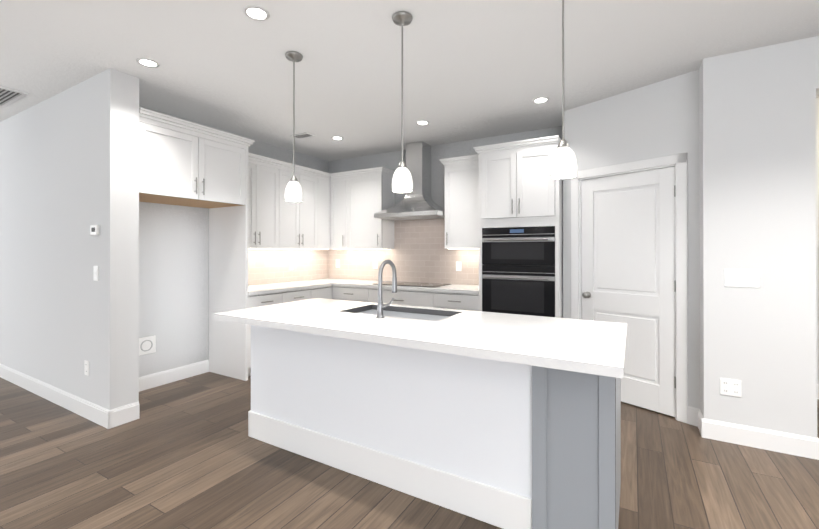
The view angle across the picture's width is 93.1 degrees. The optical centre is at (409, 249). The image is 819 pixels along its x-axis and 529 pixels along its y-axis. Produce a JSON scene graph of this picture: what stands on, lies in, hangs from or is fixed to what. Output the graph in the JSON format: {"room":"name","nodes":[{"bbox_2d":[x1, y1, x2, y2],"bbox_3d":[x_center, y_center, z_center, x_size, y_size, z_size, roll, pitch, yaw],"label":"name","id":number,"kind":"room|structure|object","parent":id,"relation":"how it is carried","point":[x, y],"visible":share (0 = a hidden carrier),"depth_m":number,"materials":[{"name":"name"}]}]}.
{"room":"kitchen","nodes":[
{"label":"kitchen","id":0,"kind":"room"},
{"bbox_2d":[0,68,138,409],"bbox_3d":[-4.776,-0.011,4.508,5.880,2.740,0.200,0,0,30],"label":"wall","id":1,"kind":"structure","parent":0,"point":[69,166],"depth_m":3.26,"materials":[{"name":"white paint"}]},
{"bbox_2d":[0,363,115,428],"bbox_3d":[-4.802,1.291,4.395,5.844,0.135,0.014,0,0,30],"label":"baseboard","id":2,"kind":"structure","parent":1,"relation":"attached to","point":[104,417],"depth_m":3.34,"materials":[{"name":"white wood"}]},
{"bbox_2d":[84,360,88,375],"bbox_3d":[-2.607,0.956,3.132,0.075,0.118,0.009,0,0,30],"label":"outlet","id":3,"kind":"object","parent":1,"relation":"attached to","point":[86,363],"depth_m":3.13,"materials":[{"name":"white plastic"}]},
{"bbox_2d":[90,225,99,234],"bbox_3d":[-2.476,-0.155,3.052,0.110,0.080,0.022,0,0,30],"label":"thermostat","id":4,"kind":"object","parent":1,"relation":"attached to","point":[94,229],"depth_m":3.03,"materials":[{"name":"white plastic"}]},
{"bbox_2d":[93,266,98,280],"bbox_3d":[-2.474,0.184,3.055,0.075,0.118,0.012,0,0,30],"label":"light switch","id":5,"kind":"object","parent":1,"relation":"attached to","point":[95,268],"depth_m":3.05,"materials":[{"name":"white plastic"}]},
{"bbox_2d":[139,106,327,376],"bbox_3d":[-2.032,-0.010,4.840,0.140,2.740,3.120,0,0,30],"label":"wall","id":6,"kind":"structure","parent":0,"point":[174,279],"depth_m":4.03,"materials":[{"name":"paint"}]},
{"bbox_2d":[139,335,155,355],"bbox_3d":[-2.560,0.932,3.774,0.010,0.170,0.170,0,0,30],"label":"electrical outlet plate","id":7,"kind":"object","parent":6,"relation":"attached to","point":[147,345],"depth_m":3.78,"materials":[{"name":"white plastic"}]},
{"bbox_2d":[139,111,206,204],"bbox_3d":[-2.333,-0.787,3.545,0.630,0.638,0.565,0,0,30],"label":"upper cabinet","id":8,"kind":"object","parent":6,"relation":"attached to","point":[172,155],"depth_m":3.39,"materials":[{"name":"white wood"}]},
{"bbox_2d":[139,360,208,391],"bbox_3d":[-2.493,1.290,3.885,0.014,0.135,1.010,0,0,30],"label":"baseboard","id":9,"kind":"structure","parent":6,"relation":"attached to","point":[153,380],"depth_m":3.98,"materials":[{"name":"white wood"}]},
{"bbox_2d":[175,131,246,210],"bbox_3d":[-2.110,-0.786,3.932,0.630,0.638,0.565,0,0,30],"label":"upper cabinet","id":10,"kind":"object","parent":6,"relation":"attached to","point":[233,184],"depth_m":3.85,"materials":[{"name":"white wood"}]},
{"bbox_2d":[211,155,262,250],"bbox_3d":[-1.986,-0.533,4.451,0.325,1.040,0.396,0,0,30],"label":"upper cabinet","id":11,"kind":"object","parent":6,"relation":"attached to","point":[232,228],"depth_m":4.28,"materials":[{"name":"white wood"}]},
{"bbox_2d":[263,159,282,248],"bbox_3d":[-1.833,-0.532,4.717,0.325,1.040,0.455,0,0,30],"label":"upper cabinet","id":12,"kind":"object","parent":6,"relation":"attached to","point":[272,172],"depth_m":4.71,"materials":[{"name":"white wood"}]},
{"bbox_2d":[248,249,327,284],"bbox_3d":[-1.744,0.215,5.190,0.008,0.448,1.920,0,0,30],"label":"tile backsplash","id":13,"kind":"structure","parent":6,"relation":"attached to","point":[265,266],"depth_m":5.28,"materials":[{"name":"beige tile"}]},
{"bbox_2d":[283,163,302,248],"bbox_3d":[-1.663,-0.531,5.010,0.325,1.040,0.458,0,0,30],"label":"upper cabinet","id":14,"kind":"object","parent":6,"relation":"attached to","point":[292,211],"depth_m":4.97,"materials":[{"name":"white wood"}]},
{"bbox_2d":[303,171,314,248],"bbox_3d":[-1.508,-0.531,5.279,0.325,1.040,0.399,0,0,30],"label":"upper cabinet","id":15,"kind":"object","parent":6,"relation":"attached to","point":[308,176],"depth_m":5.23,"materials":[{"name":"white wood"}]},
{"bbox_2d":[315,171,334,248],"bbox_3d":[-1.330,-0.530,5.529,0.384,1.040,0.331,0,0,30],"label":"upper cabinet","id":16,"kind":"object","parent":6,"relation":"attached to","point":[324,184],"depth_m":5.48,"materials":[{"name":"white wood"}]},
{"bbox_2d":[0,372,818,528],"bbox_3d":[-1.710,1.402,1.995,14.000,0.100,12.000,0,0,30],"label":"floor","id":17,"kind":"structure","parent":0,"point":[188,453],"depth_m":2.29,"materials":[{"name":"brown wood"}]},
{"bbox_2d":[248,290,287,375],"bbox_3d":[-1.827,0.919,4.427,0.620,0.880,0.519,0,0,30],"label":"base cabinet","id":18,"kind":"object","parent":17,"relation":"on","point":[254,300],"depth_m":4.19,"materials":[{"name":"white wood"}]},
{"bbox_2d":[248,278,355,293],"bbox_3d":[-1.466,0.461,5.034,0.640,0.040,1.930,0,0,30],"label":"countertop","id":19,"kind":"structure","parent":18,"relation":"on","point":[273,288],"depth_m":4.78,"materials":[{"name":"white stone"}]},
{"bbox_2d":[288,290,307,301],"bbox_3d":[-1.627,0.920,4.774,0.620,0.880,0.519,0,0,30],"label":"base cabinet","id":20,"kind":"object","parent":17,"relation":"on","point":[293,295],"depth_m":4.65,"materials":[{"name":"white wood"}]},
{"bbox_2d":[308,286,335,298],"bbox_3d":[-1.384,0.921,5.136,0.679,0.880,0.469,0,0,30],"label":"base cabinet","id":21,"kind":"object","parent":17,"relation":"on","point":[325,292],"depth_m":5.02,"materials":[{"name":"white wood"}]},
{"bbox_2d":[336,286,367,301],"bbox_3d":[-0.629,0.921,5.306,0.617,0.880,0.620,0,0,30],"label":"base cabinet","id":22,"kind":"object","parent":17,"relation":"on","point":[350,293],"depth_m":5.01,"materials":[{"name":"white wood"}]},
{"bbox_2d":[368,290,439,307],"bbox_3d":[0.032,0.920,4.924,1.028,0.880,0.620,0,0,30],"label":"base cabinet","id":23,"kind":"object","parent":17,"relation":"on","point":[422,298],"depth_m":4.59,"materials":[{"name":"white wood"}]},
{"bbox_2d":[332,280,478,293],"bbox_3d":[0.014,0.460,4.924,2.034,0.040,0.640,0,0,30],"label":"countertop","id":24,"kind":"structure","parent":23,"relation":"on","point":[448,289],"depth_m":4.57,"materials":[{"name":"white stone"}]},
{"bbox_2d":[374,281,450,287],"bbox_3d":[0.030,0.435,4.923,0.880,0.009,0.473,0,0,30],"label":"cooktop","id":25,"kind":"object","parent":24,"relation":"in","point":[418,284],"visible":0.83,"depth_m":4.81,"materials":[{"name":"black glass"}]},
{"bbox_2d":[248,326,622,528],"bbox_3d":[0.027,0.913,2.533,2.358,0.880,0.735,0,0,30],"label":"kitchen island","id":26,"kind":"object","parent":17,"relation":"on","point":[506,421],"depth_m":2.03,"materials":[{"name":"grey wood"}]},
{"bbox_2d":[213,298,626,377],"bbox_3d":[-0.029,0.453,2.461,2.448,0.040,1.005,0,0,30],"label":"island countertop","id":27,"kind":"structure","parent":26,"relation":"on","point":[578,346],"depth_m":2.05,"materials":[{"name":"white stone"}]},
{"bbox_2d":[376,259,396,317],"bbox_3d":[-0.114,0.248,2.526,0.132,0.369,0.217,0,0,30],"label":"faucet","id":28,"kind":"object","parent":27,"relation":"on","point":[380,307],"visible":1,"depth_m":2.47,"materials":[{"name":"silver metal"}]},
{"bbox_2d":[349,302,460,321],"bbox_3d":[-0.067,0.565,2.723,0.780,0.258,0.420,0,0,30],"label":"sink","id":29,"kind":"object","parent":27,"relation":"in","point":[393,311],"depth_m":2.88,"materials":[{"name":"silver metal"}]},
{"bbox_2d":[440,294,478,310],"bbox_3d":[0.663,0.919,4.560,0.547,0.880,0.620,0,0,30],"label":"base cabinet","id":30,"kind":"object","parent":17,"relation":"on","point":[459,296],"depth_m":4.26,"materials":[{"name":"white wood"}]},
{"bbox_2d":[473,135,562,317],"bbox_3d":[1.217,0.132,4.203,0.854,2.452,0.688,0,0,30],"label":"tall cabinet","id":31,"kind":"object","parent":17,"relation":"on","point":[519,186],"visible":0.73,"depth_m":3.90,"materials":[{"name":"white wood"}]},
{"bbox_2d":[482,226,554,316],"bbox_3d":[1.216,0.233,4.157,0.734,0.920,0.620,0,0,30],"label":"wall oven","id":32,"kind":"object","parent":31,"relation":"in","point":[518,271],"visible":0.94,"depth_m":3.92,"materials":[{"name":"black glass"}]},
{"bbox_2d":[0,0,818,160],"bbox_3d":[-1.710,-1.438,2.003,14.000,0.100,12.000,0,0,30],"label":"ceiling","id":33,"kind":"structure","parent":0,"point":[475,69],"depth_m":2.77,"materials":[{"name":"paint"}]},
{"bbox_2d":[0,86,27,106],"bbox_3d":[-3.647,-1.376,3.477,0.633,0.015,0.175,0,0,30],"label":"ceiling vent","id":34,"kind":"object","parent":33,"relation":"in","point":[8,96],"depth_m":3.45,"materials":[{"name":"white metal"}]},
{"bbox_2d":[136,58,159,67],"bbox_3d":[-1.928,-1.382,2.864,0.146,0.006,0.143,0,0,30],"label":"recessed light","id":35,"kind":"object","parent":33,"relation":"in","point":[146,62],"depth_m":2.86,"materials":[{"name":"white plastic"}]},
{"bbox_2d":[243,5,269,20],"bbox_3d":[-0.893,-1.384,2.266,0.146,0.006,0.144,0,0,30],"label":"recessed light","id":36,"kind":"object","parent":33,"relation":"in","point":[257,13],"depth_m":2.27,"materials":[{"name":"white plastic"}]},
{"bbox_2d":[284,51,302,201],"bbox_3d":[-0.822,-0.867,2.759,0.128,1.037,0.128,0,0,30],"label":"pendant light","id":37,"kind":"object","parent":33,"relation":"hanging from","point":[293,191],"visible":1,"depth_m":2.74,"materials":[{"name":"white glass"}]},
{"bbox_2d":[291,132,314,138],"bbox_3d":[-1.278,-1.372,4.642,0.277,0.015,0.158,0,0,30],"label":"ceiling vent","id":38,"kind":"object","parent":33,"relation":"in","point":[303,135],"depth_m":4.65,"materials":[{"name":"white metal"}]},
{"bbox_2d":[332,136,342,139],"bbox_3d":[-0.886,-1.377,4.771,0.142,0.006,0.141,0,0,30],"label":"recessed light","id":39,"kind":"object","parent":33,"relation":"in","point":[335,137],"depth_m":4.79,"materials":[{"name":"white plastic"}]},
{"bbox_2d":[392,11,412,192],"bbox_3d":[-0.043,-0.868,2.309,0.128,1.037,0.128,0,0,30],"label":"pendant light","id":40,"kind":"object","parent":33,"relation":"hanging from","point":[402,181],"visible":1,"depth_m":2.28,"materials":[{"name":"white glass"}]},
{"bbox_2d":[416,120,428,124],"bbox_3d":[0.141,-1.378,4.200,0.134,0.006,0.143,0,0,30],"label":"recessed light","id":41,"kind":"object","parent":33,"relation":"in","point":[422,122],"depth_m":4.20,"materials":[{"name":"white plastic"}]},
{"bbox_2d":[532,97,548,103],"bbox_3d":[1.208,-1.380,3.573,0.142,0.006,0.146,0,0,30],"label":"recessed light","id":42,"kind":"object","parent":33,"relation":"in","point":[541,99],"depth_m":3.58,"materials":[{"name":"white plastic"}]},
{"bbox_2d":[549,0,577,178],"bbox_3d":[0.737,-0.869,1.859,0.128,1.037,0.128,0,0,30],"label":"pendant light","id":43,"kind":"object","parent":33,"relation":"hanging from","point":[563,163],"visible":1,"depth_m":1.83,"materials":[{"name":"white glass"}]},
{"bbox_2d":[328,126,561,284],"bbox_3d":[0.934,-0.010,4.849,4.990,2.740,0.140,0,0,30],"label":"wall","id":44,"kind":"structure","parent":0,"point":[390,160],"depth_m":5.09,"materials":[{"name":"paint"}]},
{"bbox_2d":[335,175,350,248],"bbox_3d":[-0.914,-0.530,5.645,0.379,1.040,0.325,0,0,30],"label":"upper cabinet","id":45,"kind":"object","parent":44,"relation":"attached to","point":[342,182],"depth_m":5.47,"materials":[{"name":"white wood"}]},
{"bbox_2d":[351,171,394,248],"bbox_3d":[-0.571,-0.530,5.447,0.648,1.040,0.325,0,0,30],"label":"upper cabinet","id":46,"kind":"object","parent":44,"relation":"attached to","point":[371,191],"depth_m":5.28,"materials":[{"name":"white wood"}]},
{"bbox_2d":[328,208,478,284],"bbox_3d":[-0.104,-0.049,5.363,2.676,0.978,0.007,0,0,30],"label":"tile backsplash","id":47,"kind":"structure","parent":44,"relation":"attached to","point":[419,252],"depth_m":5.25,"materials":[{"name":"beige tile"}]},
{"bbox_2d":[336,260,339,267],"bbox_3d":[-1.095,0.214,5.924,0.075,0.118,0.009,0,0,30],"label":"electrical outlet plate","id":48,"kind":"object","parent":47,"relation":"attached to","point":[337,261],"depth_m":5.92,"materials":[{"name":"white plastic"}]},
{"bbox_2d":[373,260,376,268],"bbox_3d":[-0.493,0.213,5.577,0.075,0.118,0.009,0,0,30],"label":"electrical outlet plate","id":49,"kind":"object","parent":47,"relation":"attached to","point":[374,261],"depth_m":5.58,"materials":[{"name":"white plastic"}]},
{"bbox_2d":[456,262,460,270],"bbox_3d":[0.625,0.211,4.932,0.075,0.118,0.009,0,0,30],"label":"electrical outlet plate","id":50,"kind":"object","parent":47,"relation":"attached to","point":[458,264],"depth_m":4.93,"materials":[{"name":"white plastic"}]},
{"bbox_2d":[374,141,444,219],"bbox_3d":[0.058,-0.893,4.974,0.900,0.970,0.500,0,0,30],"label":"range hood","id":51,"kind":"object","parent":44,"relation":"attached to","point":[417,202],"visible":0.81,"depth_m":4.94,"materials":[{"name":"silver metal"}]},
{"bbox_2d":[443,159,478,248],"bbox_3d":[0.738,-0.532,4.691,0.544,1.040,0.325,0,0,30],"label":"upper cabinet","id":52,"kind":"object","parent":44,"relation":"attached to","point":[461,175],"depth_m":4.58,"materials":[{"name":"white wood"}]},
{"bbox_2d":[563,70,699,408],"bbox_3d":[1.932,-0.014,3.452,0.120,2.740,1.156,0,0,-38],"label":"wall","id":53,"kind":"structure","parent":0,"point":[657,119],"depth_m":3.24,"materials":[{"name":"white paint"}]},
{"bbox_2d":[581,167,675,416],"bbox_3d":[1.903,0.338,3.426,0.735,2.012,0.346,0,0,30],"label":"pantry door","id":54,"kind":"structure","parent":53,"relation":"in","point":[628,248],"depth_m":3.34,"materials":[{"name":"white wood"}]},
{"bbox_2d":[571,153,687,422],"bbox_3d":[1.925,0.298,3.447,0.136,2.115,0.965,0,0,-38],"label":"door frame","id":55,"kind":"structure","parent":53,"relation":"attached to","point":[678,162],"depth_m":3.08,"materials":[{"name":"white wood"}]},
{"bbox_2d":[699,36,818,437],"bbox_3d":[2.944,-0.017,2.540,1.680,2.740,0.350,0,0,30],"label":"wall","id":56,"kind":"structure","parent":0,"point":[757,167],"depth_m":2.65,"materials":[{"name":"white paint"}]},
{"bbox_2d":[720,378,740,396],"bbox_3d":[2.257,0.969,2.727,0.116,0.118,0.009,0,0,30],"label":"outlet","id":57,"kind":"object","parent":56,"relation":"attached to","point":[729,387],"depth_m":2.72,"materials":[{"name":"white plastic"}]},
{"bbox_2d":[724,269,759,287],"bbox_3d":[2.310,0.199,2.696,0.190,0.122,0.012,0,0,30],"label":"light switch","id":58,"kind":"object","parent":56,"relation":"attached to","point":[738,278],"depth_m":2.69,"materials":[{"name":"white plastic"}]},
{"bbox_2d":[696,412,818,459],"bbox_3d":[2.381,1.286,2.651,0.618,0.135,0.014,0,0,30],"label":"baseboard","id":59,"kind":"structure","parent":56,"relation":"attached to","point":[783,442],"depth_m":2.64,"materials":[{"name":"white wood"}]},
{"bbox_2d":[816,98,818,383],"bbox_3d":[4.831,-0.015,2.969,3.340,2.740,0.140,0,0,30],"label":"wall","id":60,"kind":"structure","parent":0,"point":[817,126],"depth_m":3.53,"materials":[{"name":"white paint"}]},
{"bbox_2d":[817,384,818,398],"bbox_3d":[4.771,1.287,2.911,3.290,0.135,0.014,0,0,30],"label":"baseboard","id":61,"kind":"structure","parent":60,"relation":"attached to","point":[817,384],"depth_m":3.52,"materials":[{"name":"white"}]}
]}

